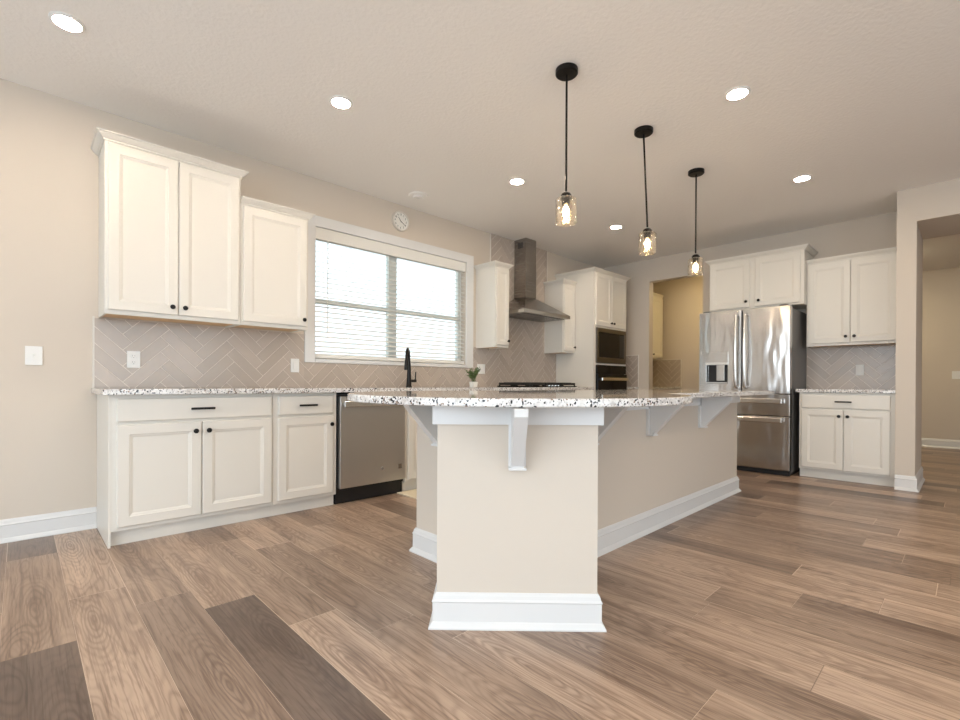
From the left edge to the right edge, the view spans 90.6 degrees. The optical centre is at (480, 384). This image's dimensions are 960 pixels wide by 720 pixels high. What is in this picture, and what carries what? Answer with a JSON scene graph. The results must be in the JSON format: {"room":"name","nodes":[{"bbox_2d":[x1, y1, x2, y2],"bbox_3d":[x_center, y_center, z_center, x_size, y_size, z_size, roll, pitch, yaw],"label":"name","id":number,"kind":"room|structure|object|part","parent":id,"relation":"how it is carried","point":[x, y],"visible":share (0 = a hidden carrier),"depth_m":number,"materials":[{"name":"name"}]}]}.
{"room":"kitchen","nodes":[
{"label":"kitchen","id":0,"kind":"room"},
{"bbox_2d":[0,78,597,519],"bbox_3d":[-0.257,-0.429,5.404,13.450,2.740,0.150,0,0,-44],"label":"wall","id":1,"kind":"structure","parent":0,"point":[49,169],"depth_m":2.99,"materials":[{"name":"beige paint"}]},
{"bbox_2d":[25,346,42,364],"bbox_3d":[-2.724,-0.176,2.899,0.078,0.115,0.018,0,0,-44],"label":"light switch","id":2,"kind":"object","parent":1,"relation":"attached to","point":[33,354],"visible":1,"depth_m":2.90,"materials":[{"name":"white plastic"}]},
{"bbox_2d":[0,507,96,543],"bbox_3d":[-3.716,0.867,1.938,3.361,0.135,0.030,0,0,-44],"label":"baseboard","id":3,"kind":"structure","parent":1,"relation":"attached to","point":[49,524],"depth_m":2.94,"materials":[{"name":"white paint"}]},
{"bbox_2d":[90,127,248,327],"bbox_3d":[-2.102,-0.987,3.258,0.859,1.105,0.359,0,0,-44],"label":"upper cabinet","id":4,"kind":"object","parent":1,"relation":"attached to","point":[169,249],"visible":1,"depth_m":3.10,"materials":[{"name":"white paint"}]},
{"bbox_3d":[-2.139,-0.968,3.027,0.370,1.017,0.020,0,0,-44],"label":"door","id":5,"kind":"part","parent":4,"relation":"part of","materials":[{"name":"white paint"}]},
{"bbox_3d":[-2.128,-0.447,3.284,0.751,0.004,0.289,0,0,-44],"label":"panel","id":6,"kind":"part","parent":4,"relation":"part of","materials":[{"name":"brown wood"}]},
{"bbox_3d":[-2.102,-1.515,3.259,0.859,0.048,0.351,0,0,-44],"label":"crown molding","id":7,"kind":"part","parent":4,"relation":"part of","materials":[{"name":"white paint"}]},
{"bbox_3d":[-1.870,-0.968,3.288,0.370,1.017,0.020,0,0,-44],"label":"door","id":8,"kind":"part","parent":4,"relation":"part of","materials":[{"name":"white paint"}]},
{"bbox_2d":[229,195,315,332],"bbox_3d":[-1.627,-0.895,3.717,0.542,0.923,0.359,0,0,-44],"label":"upper cabinet","id":9,"kind":"object","parent":1,"relation":"attached to","point":[274,237],"visible":0.94,"depth_m":3.59,"materials":[{"name":"white paint"}]},
{"bbox_3d":[-1.669,-0.446,3.729,0.476,0.004,0.289,0,0,-44],"label":"panel","id":10,"kind":"part","parent":9,"relation":"part of","materials":[{"name":"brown wood"}]},
{"bbox_3d":[-1.546,-0.876,3.603,0.470,0.835,0.020,0,0,-44],"label":"door","id":11,"kind":"part","parent":9,"relation":"part of","materials":[{"name":"white paint"}]},
{"bbox_3d":[-1.628,-1.332,3.719,0.542,0.048,0.351,0,0,-44],"label":"crown molding","id":12,"kind":"part","parent":9,"relation":"part of","materials":[{"name":"white paint"}]},
{"bbox_2d":[92,233,555,387],"bbox_3d":[-0.737,-0.886,4.822,4.972,1.824,0.011,0,0,-44],"label":"tile backsplash","id":13,"kind":"structure","parent":1,"relation":"attached to","point":[171,355],"depth_m":3.84,"materials":[{"name":"beige tile"}]},
{"bbox_3d":[-2.523,-0.212,3.098,0.010,0.468,0.011,0,0,-44],"label":"edge trim","id":14,"kind":"part","parent":13,"relation":"part of","materials":[{"name":"white tile"}]},
{"bbox_2d":[127,351,139,367],"bbox_3d":[-2.363,-0.171,3.240,0.074,0.115,0.008,0,0,-44],"label":"power outlet","id":15,"kind":"object","parent":13,"relation":"attached to","point":[133,357],"visible":1,"depth_m":3.24,"materials":[{"name":"white plastic"}]},
{"bbox_2d":[291,359,298,371],"bbox_3d":[-1.564,-0.160,4.013,0.072,0.115,0.010,0,0,-44],"label":"power outlet","id":16,"kind":"object","parent":13,"relation":"attached to","point":[294,362],"visible":1,"depth_m":4.01,"materials":[{"name":"white plastic"}]},
{"bbox_2d":[477,364,484,373],"bbox_3d":[0.012,-0.180,5.539,0.125,0.115,0.010,0,0,-44],"label":"light switch","id":17,"kind":"object","parent":13,"relation":"attached to","point":[482,366],"visible":0.84,"depth_m":5.54,"materials":[{"name":"white plastic"}]},
{"bbox_2d":[304,215,473,367],"bbox_3d":[-0.838,-0.830,4.806,1.979,1.280,0.147,0,0,-44],"label":"window","id":18,"kind":"structure","parent":1,"relation":"in","point":[316,221],"depth_m":4.76,"materials":[{"name":"white paint"}]},
{"bbox_3d":[-0.873,-0.801,4.833,1.782,1.153,0.060,0,0,-44],"label":"sash frame","id":19,"kind":"part","parent":18,"relation":"part of","materials":[{"name":"white plastic"}]},
{"bbox_2d":[315,227,465,363],"bbox_3d":[-0.826,-0.804,4.784,1.770,1.146,0.078,0,0,-44],"label":"window blind","id":20,"kind":"object","parent":18,"relation":"attached to","point":[324,235],"visible":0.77,"depth_m":4.64,"materials":[{"name":"white plastic"}]},
{"bbox_3d":[-1.226,-0.767,4.407,0.003,1.020,0.063,0,0,-44],"label":"ladder cord","id":21,"kind":"part","parent":20,"relation":"part of","materials":[{"name":"white fabric"}]},
{"bbox_3d":[-0.833,-0.249,4.790,1.762,0.036,0.054,0,0,-44],"label":"rail","id":22,"kind":"part","parent":20,"relation":"part of","materials":[{"name":"white"}]},
{"bbox_3d":[-0.530,-0.766,5.082,0.003,1.020,0.063,0,0,-44],"label":"ladder cord","id":23,"kind":"part","parent":20,"relation":"part of","materials":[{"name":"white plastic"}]},
{"bbox_3d":[-0.221,-0.810,5.331,0.004,0.930,0.004,0,0,-44],"label":"lift cord","id":24,"kind":"part","parent":20,"relation":"part of","materials":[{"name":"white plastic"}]},
{"bbox_2d":[392,211,408,231],"bbox_3d":[-0.795,-1.632,4.750,0.200,0.200,0.026,0,0,-44],"label":"wall clock","id":25,"kind":"object","parent":1,"relation":"attached to","point":[400,221],"visible":1,"depth_m":4.75,"materials":[{"name":"beige plastic"}]},
{"bbox_2d":[474,260,512,348],"bbox_3d":[0.154,-0.891,5.443,0.299,0.948,0.359,0,0,-44],"label":"upper cabinet","id":26,"kind":"object","parent":1,"relation":"attached to","point":[492,277],"visible":1,"depth_m":5.36,"materials":[{"name":"white paint"}]},
{"bbox_3d":[0.152,-1.341,5.446,0.299,0.048,0.347,0,0,-44],"label":"crown molding","id":27,"kind":"part","parent":26,"relation":"part of","materials":[{"name":"white paint"}]},
{"bbox_3d":[0.251,-0.872,5.343,0.199,0.860,0.020,0,0,-44],"label":"door","id":28,"kind":"part","parent":26,"relation":"part of","materials":[{"name":"white paint"}]},
{"bbox_2d":[509,238,569,322],"bbox_3d":[0.653,-1.304,5.829,0.885,0.979,0.471,0,0,-44],"label":"range hood","id":29,"kind":"object","parent":1,"relation":"attached to","point":[524,305],"visible":0.96,"depth_m":5.84,"materials":[{"name":"silver metal"}]},
{"bbox_2d":[543,278,576,353],"bbox_3d":[1.061,-0.889,6.321,0.303,0.948,0.359,0,0,-44],"label":"upper cabinet","id":30,"kind":"object","parent":1,"relation":"attached to","point":[559,336],"visible":0.99,"depth_m":6.23,"materials":[{"name":"white paint"}]},
{"bbox_3d":[1.059,-1.339,6.324,0.303,0.048,0.347,0,0,-44],"label":"crown molding","id":31,"kind":"part","parent":30,"relation":"part of","materials":[{"name":"white paint"}]},
{"bbox_3d":[1.171,-0.870,6.234,0.241,0.860,0.020,0,0,-44],"label":"door","id":32,"kind":"part","parent":30,"relation":"part of","materials":[{"name":"white paint"}]},
{"bbox_2d":[0,0,959,270],"bbox_3d":[2.442,-1.827,2.621,13.450,0.100,7.888,0,0,-44],"label":"ceiling","id":33,"kind":"structure","parent":0,"point":[454,101],"depth_m":2.96,"materials":[{"name":"white paint"}]},
{"bbox_2d":[48,11,85,32],"bbox_3d":[-2.049,-1.794,2.358,0.142,0.008,0.142,0,0,-44],"label":"recessed light","id":34,"kind":"object","parent":33,"relation":"in","point":[65,21],"visible":1,"depth_m":2.35,"materials":[{"name":"white plastic"}]},
{"bbox_2d":[329,95,352,108],"bbox_3d":[-0.884,-1.790,3.018,0.142,0.008,0.142,0,0,-44],"label":"recessed light","id":35,"kind":"object","parent":33,"relation":"in","point":[342,102],"visible":1,"depth_m":3.01,"materials":[{"name":"white plastic"}]},
{"bbox_2d":[408,191,427,199],"bbox_3d":[-0.589,-1.784,4.518,0.190,0.026,0.190,0,0,-44],"label":"smoke detector","id":36,"kind":"object","parent":33,"relation":"attached to","point":[416,195],"visible":1,"depth_m":4.48,"materials":[{"name":"white plastic"}]},
{"bbox_2d":[509,178,524,184],"bbox_3d":[0.324,-1.787,4.184,0.142,0.008,0.142,0,0,-44],"label":"recessed light","id":37,"kind":"object","parent":33,"relation":"in","point":[516,181],"visible":1,"depth_m":4.17,"materials":[{"name":"white plastic"}]},
{"bbox_2d":[555,62,577,225],"bbox_3d":[0.489,-1.350,2.697,0.126,0.872,0.126,0,0,-44],"label":"pendant lamp","id":38,"kind":"object","parent":33,"relation":"hanging from","point":[567,71],"visible":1,"depth_m":2.69,"materials":[{"name":"black metal"}]},
{"bbox_3d":[0.487,-0.986,2.699,0.120,0.144,0.120,0,0,-44],"label":"lamp shade","id":39,"kind":"part","parent":38,"relation":"part of","materials":[{"name":"clear glass"}]},
{"bbox_3d":[0.489,-1.427,2.697,0.012,0.658,0.012,0,0,-44],"label":"rod","id":40,"kind":"part","parent":38,"relation":"part of","materials":[{"name":"black metal"}]},
{"bbox_2d":[610,224,621,228],"bbox_3d":[1.539,-1.785,5.383,0.142,0.008,0.142,0,0,-44],"label":"recessed light","id":41,"kind":"object","parent":33,"relation":"in","point":[617,226],"visible":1,"depth_m":5.36,"materials":[{"name":"white plastic"}]},
{"bbox_2d":[634,125,655,253],"bbox_3d":[1.154,-1.348,3.322,0.126,0.872,0.155,0,0,-44],"label":"pendant lamp","id":42,"kind":"object","parent":33,"relation":"hanging from","point":[644,131],"visible":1,"depth_m":3.31,"materials":[{"name":"black metal"}]},
{"bbox_3d":[1.156,-1.425,3.320,0.012,0.659,0.044,0,0,-44],"label":"rod","id":43,"kind":"part","parent":42,"relation":"part of","materials":[{"name":"black metal"}]},
{"bbox_3d":[1.165,-0.984,3.310,0.120,0.144,0.120,0,0,-44],"label":"lamp shade","id":44,"kind":"part","parent":42,"relation":"part of","materials":[{"name":"clear glass"}]},
{"bbox_2d":[688,168,703,275],"bbox_3d":[1.802,-1.347,3.969,0.126,0.872,0.126,0,0,-44],"label":"pendant lamp","id":45,"kind":"object","parent":33,"relation":"hanging from","point":[695,172],"visible":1,"depth_m":3.96,"materials":[{"name":"black metal"}]},
{"bbox_3d":[1.800,-0.983,3.970,0.120,0.144,0.120,0,0,-44],"label":"lamp shade","id":46,"kind":"part","parent":45,"relation":"part of","materials":[{"name":"clear glass"}]},
{"bbox_3d":[1.802,-1.424,3.969,0.012,0.658,0.012,0,0,-44],"label":"rod","id":47,"kind":"part","parent":45,"relation":"part of","materials":[{"name":"black metal"}]},
{"bbox_2d":[724,86,750,99],"bbox_3d":[1.573,-1.777,2.905,0.142,0.008,0.142,0,0,-44],"label":"recessed light","id":48,"kind":"object","parent":33,"relation":"in","point":[739,92],"visible":1,"depth_m":2.90,"materials":[{"name":"white plastic"}]},
{"bbox_2d":[792,174,811,181],"bbox_3d":[2.774,-1.775,4.095,0.142,0.008,0.142,0,0,-44],"label":"recessed light","id":49,"kind":"object","parent":33,"relation":"in","point":[800,178],"visible":1,"depth_m":4.08,"materials":[{"name":"white plastic"}]},
{"bbox_2d":[0,447,959,719],"bbox_3d":[2.428,0.993,2.630,13.450,0.060,7.888,0,0,-44],"label":"floor","id":50,"kind":"structure","parent":0,"point":[795,596],"depth_m":1.90,"materials":[{"name":"brown wood"}]},
{"bbox_2d":[97,393,272,548],"bbox_3d":[-1.973,0.500,3.218,0.920,0.879,0.611,0,0,-44],"label":"base cabinet","id":51,"kind":"object","parent":50,"relation":"on","point":[170,464],"visible":0.98,"depth_m":2.97,"materials":[{"name":"white paint"}]},
{"bbox_3d":[-2.318,0.499,2.921,0.012,0.879,0.558,0,0,-44],"label":"panel","id":52,"kind":"part","parent":51,"relation":"part of","materials":[{"name":"white paint"}]},
{"bbox_3d":[-1.939,0.533,2.887,0.432,0.592,0.020,0,0,-44],"label":"door","id":53,"kind":"part","parent":51,"relation":"part of","materials":[{"name":"white paint"}]},
{"bbox_3d":[-1.780,0.151,3.038,0.869,0.135,0.020,0,0,-44],"label":"drawer","id":54,"kind":"part","parent":51,"relation":"part of","materials":[{"name":"white paint"}]},
{"bbox_3d":[-1.761,0.152,3.019,0.135,0.014,0.034,0,0,-44],"label":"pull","id":55,"kind":"part","parent":51,"relation":"part of","materials":[{"name":"black metal"}]},
{"bbox_3d":[-1.625,0.533,3.192,0.432,0.592,0.020,0,0,-44],"label":"door","id":56,"kind":"part","parent":51,"relation":"part of","materials":[{"name":"white paint"}]},
{"bbox_2d":[270,393,335,515],"bbox_3d":[-1.469,0.501,3.706,0.482,0.879,0.611,0,0,-44],"label":"base cabinet","id":57,"kind":"object","parent":50,"relation":"on","point":[304,424],"visible":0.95,"depth_m":3.50,"materials":[{"name":"white paint"}]},
{"bbox_3d":[-1.287,0.534,3.519,0.416,0.592,0.020,0,0,-44],"label":"door","id":58,"kind":"part","parent":57,"relation":"part of","materials":[{"name":"white paint"}]},
{"bbox_3d":[-1.285,0.152,3.518,0.416,0.135,0.020,0,0,-44],"label":"drawer","id":59,"kind":"part","parent":57,"relation":"part of","materials":[{"name":"white paint"}]},
{"bbox_3d":[-1.266,0.153,3.499,0.135,0.014,0.034,0,0,-44],"label":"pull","id":60,"kind":"part","parent":57,"relation":"part of","materials":[{"name":"black metal"}]},
{"bbox_2d":[333,392,404,503],"bbox_3d":[-1.050,0.506,4.084,0.624,0.866,0.612,0,0,-44],"label":"dishwasher","id":61,"kind":"object","parent":50,"relation":"on","point":[370,437],"visible":0.61,"depth_m":3.87,"materials":[{"name":"silver metal"}]},
{"bbox_3d":[-0.851,0.155,3.879,0.572,0.047,0.045,0,0,-44],"label":"handle","id":62,"kind":"part","parent":61,"relation":"part of","materials":[{"name":"silver metal"}]},
{"bbox_2d":[397,489,416,498],"bbox_3d":[-0.258,0.939,4.206,0.815,0.011,0.490,0,0,-44],"label":"kitchen mat","id":63,"kind":"object","parent":50,"relation":"on","point":[412,493],"visible":0.24,"depth_m":4.06,"materials":[{"name":"beige"}]},
{"bbox_2d":[402,409,416,490],"bbox_3d":[-0.499,0.503,4.648,0.928,0.879,0.607,0,0,-44],"label":"base cabinet","id":64,"kind":"object","parent":50,"relation":"on","point":[410,481],"visible":0.04,"depth_m":4.17,"materials":[{"name":"white paint"}]},
{"bbox_3d":[-0.474,0.536,4.306,0.434,0.592,0.020,0,0,-44],"label":"door","id":65,"kind":"part","parent":64,"relation":"part of","materials":[{"name":"white paint"}]},
{"bbox_2d":[403,396,740,631],"bbox_3d":[0.965,0.518,3.161,3.510,0.872,1.248,0,0,-44],"label":"kitchen island","id":66,"kind":"object","parent":50,"relation":"on","point":[517,508],"visible":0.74,"depth_m":1.87,"materials":[{"name":"beige paint"}]},
{"bbox_2d":[347,389,774,407],"bbox_3d":[0.869,0.065,3.195,3.625,0.032,1.729,0,0,-44],"label":"island countertop","id":67,"kind":"structure","parent":66,"relation":"on","point":[624,397],"depth_m":1.90,"materials":[{"name":"white stone"}]},
{"bbox_3d":[0.964,0.887,3.162,3.510,0.135,1.248,0,0,-44],"label":"baseboard","id":68,"kind":"part","parent":66,"relation":"part of","materials":[{"name":"white paint"}]},
{"bbox_2d":[554,267,630,389],"bbox_3d":[1.568,-0.278,6.610,0.909,2.450,0.656,0,0,-44],"label":"tall cabinet","id":69,"kind":"object","parent":50,"relation":"on","point":[600,294],"visible":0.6,"depth_m":6.28,"materials":[{"name":"white paint"}]},
{"bbox_3d":[1.569,-1.479,6.611,0.909,0.048,0.644,0,0,-44],"label":"crown molding","id":70,"kind":"part","parent":69,"relation":"part of","materials":[{"name":"white paint"}]},
{"bbox_3d":[1.631,-1.112,6.269,0.380,0.690,0.020,0,0,-44],"label":"door","id":71,"kind":"part","parent":69,"relation":"part of","materials":[{"name":"white paint"}]},
{"bbox_2d":[596,327,625,363],"bbox_3d":[1.634,-0.512,6.557,0.741,0.460,0.418,0,0,-44],"label":"microwave","id":72,"kind":"object","parent":69,"relation":"in","point":[610,344],"visible":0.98,"depth_m":6.39,"materials":[{"name":"black glass"}]},
{"bbox_3d":[1.770,-0.521,6.416,0.641,0.330,0.015,0,0,-44],"label":"glass door","id":73,"kind":"part","parent":72,"relation":"part of","materials":[{"name":"black glass"}]},
{"bbox_3d":[1.961,-0.520,6.590,0.115,0.310,0.001,0,0,-44],"label":"control panel","id":74,"kind":"part","parent":72,"relation":"part of","materials":[{"name":"black plastic"}]},
{"bbox_2d":[596,365,628,389],"bbox_3d":[1.619,0.104,6.571,0.741,0.717,0.585,0,0,-44],"label":"wall oven","id":75,"kind":"object","parent":69,"relation":"in","point":[608,377],"visible":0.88,"depth_m":6.36,"materials":[{"name":"black glass"}]},
{"bbox_3d":[1.771,-0.197,6.414,0.741,0.113,0.023,0,0,-44],"label":"control panel","id":76,"kind":"part","parent":75,"relation":"part of","materials":[{"name":"black glass"}]},
{"bbox_3d":[1.774,0.161,6.410,0.741,0.593,0.038,0,0,-44],"label":"door","id":77,"kind":"part","parent":75,"relation":"part of","materials":[{"name":"black glass"}]},
{"bbox_3d":[1.805,-0.070,6.378,0.681,0.040,0.052,0,0,-44],"label":"handle","id":78,"kind":"part","parent":75,"relation":"part of","materials":[{"name":"silver metal"}]},
{"bbox_3d":[1.908,-1.111,6.538,0.380,0.690,0.020,0,0,-44],"label":"door","id":79,"kind":"part","parent":69,"relation":"part of","materials":[{"name":"white paint"}]},
{"bbox_2d":[699,304,806,475],"bbox_3d":[3.112,0.057,5.460,0.830,1.797,0.913,0,0,-44],"label":"refrigerator","id":80,"kind":"object","parent":50,"relation":"on","point":[765,348],"visible":0.79,"depth_m":5.13,"materials":[{"name":"grey metal"}]},
{"bbox_3d":[2.752,-0.366,5.430,0.091,0.920,0.450,0,0,-44],"label":"door","id":81,"kind":"part","parent":80,"relation":"part of","materials":[{"name":"silver metal"}]},
{"bbox_3d":[2.816,-0.368,5.232,0.085,0.825,0.029,0,0,-44],"label":"handle","id":82,"kind":"part","parent":80,"relation":"part of","materials":[{"name":"silver metal"}]},
{"bbox_3d":[2.878,-0.367,5.168,0.085,0.825,0.029,0,0,-44],"label":"handle","id":83,"kind":"part","parent":80,"relation":"part of","materials":[{"name":"silver metal"}]},
{"bbox_3d":[2.865,0.373,5.196,0.069,0.052,0.757,0,0,-44],"label":"handle","id":84,"kind":"part","parent":80,"relation":"part of","materials":[{"name":"silver metal"}]},
{"bbox_3d":[2.866,0.173,5.195,0.069,0.052,0.757,0,0,-44],"label":"handle","id":85,"kind":"part","parent":80,"relation":"part of","materials":[{"name":"silver metal"}]},
{"bbox_3d":[2.908,0.617,5.266,0.091,0.558,0.913,0,0,-44],"label":"drawer","id":86,"kind":"part","parent":80,"relation":"part of","materials":[{"name":"silver metal"}]},
{"bbox_3d":[2.910,0.216,5.265,0.091,0.227,0.913,0,0,-44],"label":"drawer","id":87,"kind":"part","parent":80,"relation":"part of","materials":[{"name":"silver metal"}]},
{"bbox_3d":[3.073,-0.363,5.097,0.091,0.920,0.450,0,0,-44],"label":"door","id":88,"kind":"part","parent":80,"relation":"part of","materials":[{"name":"silver metal"}]},
{"bbox_2d":[799,392,894,486],"bbox_3d":[3.804,0.524,4.894,0.651,0.879,0.762,0,0,-44],"label":"base cabinet","id":89,"kind":"object","parent":50,"relation":"on","point":[850,437],"visible":0.91,"depth_m":4.67,"materials":[{"name":"white paint"}]},
{"bbox_3d":[3.473,0.555,4.830,0.020,0.598,0.349,0,0,-44],"label":"door","id":90,"kind":"part","parent":89,"relation":"part of","materials":[{"name":"white paint"}]},
{"bbox_3d":[3.579,0.173,4.683,0.034,0.014,0.135,0,0,-44],"label":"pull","id":91,"kind":"part","parent":89,"relation":"part of","materials":[{"name":"black metal"}]},
{"bbox_2d":[796,389,894,393],"bbox_3d":[3.804,0.066,4.910,0.629,0.034,0.790,0,0,-44],"label":"countertop","id":92,"kind":"structure","parent":89,"relation":"on","point":[892,391],"depth_m":4.68,"materials":[{"name":"white stone"}]},
{"bbox_3d":[3.598,0.173,4.702,0.020,0.135,0.704,0,0,-44],"label":"drawer","id":93,"kind":"part","parent":89,"relation":"part of","materials":[{"name":"white paint"}]},
{"bbox_3d":[3.720,0.557,4.575,0.020,0.598,0.349,0,0,-44],"label":"door","id":94,"kind":"part","parent":89,"relation":"part of","materials":[{"name":"white paint"}]},
{"bbox_3d":[0.805,0.506,5.909,1.238,0.879,0.611,0,0,-44],"label":"base cabinet","id":95,"kind":"object","parent":50,"relation":"on","visible":0},
{"bbox_2d":[91,387,593,394],"bbox_3d":[-0.534,0.045,4.606,4.978,0.034,0.615,0,0,-44],"label":"countertop","id":96,"kind":"structure","parent":95,"relation":"on","point":[252,390],"depth_m":3.43,"materials":[{"name":"white stone"}]},
{"bbox_2d":[404,348,416,386],"bbox_3d":[-0.700,-0.165,4.628,0.091,0.384,0.232,0,0,17],"label":"faucet","id":97,"kind":"object","parent":96,"relation":"on","point":[407,366],"visible":0.98,"depth_m":4.66,"materials":[{"name":"black metal"}]},
{"bbox_3d":[-0.702,-0.293,4.604,0.024,0.129,0.175,0,0,1],"label":"spout","id":98,"kind":"part","parent":97,"relation":"part of","materials":[{"name":"black metal"}]},
{"bbox_2d":[464,367,480,386],"bbox_3d":[-0.067,-0.079,4.934,0.186,0.215,0.148,0,0,-44],"label":"potted plant","id":99,"kind":"object","parent":96,"relation":"on","point":[472,374],"visible":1,"depth_m":4.92,"materials":[{"name":"green plant"}]},
{"bbox_3d":[-0.070,0.001,4.944,0.064,0.056,0.064,0,0,-44],"label":"pot","id":100,"kind":"part","parent":99,"relation":"part of","materials":[{"name":"white ceramic"}]},
{"bbox_2d":[497,382,576,386],"bbox_3d":[0.704,0.003,5.791,0.910,0.054,0.500,0,0,-44],"label":"cooktop","id":101,"kind":"object","parent":96,"relation":"in","point":[512,384],"visible":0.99,"depth_m":5.55,"materials":[{"name":"black glass"}]},
{"bbox_3d":[0.704,0.024,5.791,0.910,0.012,0.500,0,0,-44],"label":"plate","id":102,"kind":"part","parent":101,"relation":"part of","materials":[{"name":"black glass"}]},
{"bbox_3d":[2.674,0.509,7.720,1.413,0.879,0.611,0,0,-44],"label":"base cabinet","id":103,"kind":"object","parent":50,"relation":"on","visible":0},
{"bbox_2d":[653,386,680,388],"bbox_3d":[2.672,0.052,7.722,1.412,0.034,0.600,0,0,-44],"label":"countertop","id":104,"kind":"structure","parent":103,"relation":"on","point":[654,387],"depth_m":7.68,"materials":[{"name":"white stone"}]},
{"bbox_2d":[653,275,702,389],"bbox_3d":[3.708,-0.416,7.757,0.120,2.740,1.988,0,0,-44],"label":"wall","id":105,"kind":"structure","parent":0,"point":[682,298],"depth_m":7.97,"materials":[{"name":"beige paint"}]},
{"bbox_2d":[653,292,663,359],"bbox_3d":[2.716,-0.972,7.924,0.855,1.095,0.359,0,0,-44],"label":"upper cabinet","id":106,"kind":"object","parent":105,"relation":"attached to","point":[657,298],"visible":0.38,"depth_m":7.99,"materials":[{"name":"white paint"}]},
{"bbox_3d":[2.710,-1.496,7.931,0.855,0.048,0.334,0,0,-44],"label":"crown molding","id":107,"kind":"part","parent":106,"relation":"part of","materials":[{"name":"white paint"}]},
{"bbox_2d":[653,359,681,386],"bbox_3d":[3.179,-0.198,8.208,0.011,0.466,0.601,0,0,-44],"label":"tile backsplash","id":108,"kind":"structure","parent":105,"relation":"attached to","point":[666,372],"depth_m":8.16,"materials":[{"name":"beige tile"}]},
{"bbox_2d":[602,212,896,388],"bbox_3d":[3.133,-0.414,6.143,0.120,2.740,3.506,0,0,-44],"label":"wall","id":109,"kind":"structure","parent":0,"point":[879,231],"depth_m":6.23,"materials":[{"name":"beige paint"}]},
{"bbox_2d":[626,355,638,386],"bbox_3d":[2.088,-0.200,7.126,0.011,0.466,0.619,0,0,-44],"label":"tile backsplash","id":110,"kind":"structure","parent":109,"relation":"attached to","point":[632,361],"depth_m":6.97,"materials":[{"name":"beige tile"}]},
{"bbox_3d":[2.300,-0.198,6.907,0.011,0.466,0.010,0,0,-44],"label":"edge trim","id":111,"kind":"part","parent":110,"relation":"part of","materials":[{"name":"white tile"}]},
{"bbox_2d":[705,244,817,311],"bbox_3d":[3.271,-1.184,5.575,0.473,0.628,1.058,0,0,-44],"label":"upper cabinet","id":112,"kind":"object","parent":109,"relation":"attached to","point":[769,278],"visible":0.94,"depth_m":5.37,"materials":[{"name":"white paint"}]},
{"bbox_3d":[2.952,-1.164,5.622,0.020,0.545,0.437,0,0,-44],"label":"door","id":113,"kind":"part","parent":112,"relation":"part of","materials":[{"name":"white paint"}]},
{"bbox_3d":[3.276,-1.474,5.577,0.465,0.048,1.058,0,0,-44],"label":"crown molding","id":114,"kind":"part","parent":112,"relation":"part of","materials":[{"name":"white paint"}]},
{"bbox_3d":[3.294,-1.161,5.269,0.020,0.545,0.437,0,0,-44],"label":"door","id":115,"kind":"part","parent":112,"relation":"part of","materials":[{"name":"white paint"}]},
{"bbox_2d":[806,247,896,347],"bbox_3d":[3.916,-0.876,4.991,0.359,0.934,0.761,0,0,-44],"label":"upper cabinet","id":116,"kind":"object","parent":109,"relation":"attached to","point":[851,298],"visible":0.91,"depth_m":4.87,"materials":[{"name":"white paint"}]},
{"bbox_3d":[3.688,-0.859,5.026,0.020,0.846,0.364,0,0,-44],"label":"door","id":117,"kind":"part","parent":116,"relation":"part of","materials":[{"name":"white paint"}]},
{"bbox_3d":[3.813,-1.319,4.888,0.034,0.048,0.761,0,0,-44],"label":"crown molding","id":118,"kind":"part","parent":116,"relation":"part of","materials":[{"name":"white paint"}]},
{"bbox_3d":[3.938,-0.421,5.016,0.289,0.004,0.737,0,0,-44],"label":"panel","id":119,"kind":"part","parent":116,"relation":"part of","materials":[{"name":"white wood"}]},
{"bbox_3d":[3.943,-0.857,4.762,0.020,0.846,0.364,0,0,-44],"label":"door","id":120,"kind":"part","parent":116,"relation":"part of","materials":[{"name":"white paint"}]},
{"bbox_2d":[807,345,895,388],"bbox_3d":[4.019,-0.179,5.133,0.010,0.456,0.816,0,0,-44],"label":"tile backsplash","id":121,"kind":"structure","parent":109,"relation":"attached to","point":[834,367],"depth_m":5.13,"materials":[{"name":"beige tile"}]},
{"bbox_2d":[855,364,863,375],"bbox_3d":[4.058,-0.154,5.078,0.010,0.118,0.072,0,0,-44],"label":"power outlet","id":122,"kind":"object","parent":121,"relation":"attached to","point":[859,368],"visible":1,"depth_m":5.07,"materials":[{"name":"white plastic"}]},
{"bbox_2d":[895,178,959,475],"bbox_3d":[5.534,-0.393,3.187,0.784,2.740,4.082,0,0,-44],"label":"wall","id":123,"kind":"structure","parent":0,"point":[933,210],"depth_m":4.33,"materials":[{"name":"beige paint"}]},
{"bbox_2d":[894,466,924,491],"bbox_3d":[4.155,0.898,4.587,0.814,0.135,0.167,0,0,-44],"label":"baseboard","id":124,"kind":"structure","parent":123,"relation":"attached to","point":[902,482],"depth_m":4.33,"materials":[{"name":"white paint"}]},
{"bbox_2d":[921,267,959,439],"bbox_3d":[7.212,-0.397,7.252,0.150,2.740,7.588,0,0,-44],"label":"wall","id":125,"kind":"structure","parent":0,"point":[941,287],"depth_m":7.29,"materials":[{"name":"beige paint"}]},
{"bbox_2d":[921,438,959,448],"bbox_3d":[7.867,0.911,6.443,0.030,0.135,5.500,0,0,-44],"label":"baseboard","id":126,"kind":"structure","parent":125,"relation":"attached to","point":[925,442],"depth_m":7.28,"materials":[{"name":"white paint"}]},
{"bbox_2d":[952,371,959,378],"bbox_3d":[7.193,-0.142,7.154,0.010,0.118,0.125,0,0,-44],"label":"light switch","id":127,"kind":"object","parent":125,"relation":"attached to","point":[955,374],"visible":1,"depth_m":7.17,"materials":[{"name":"white plastic"}]}
]}

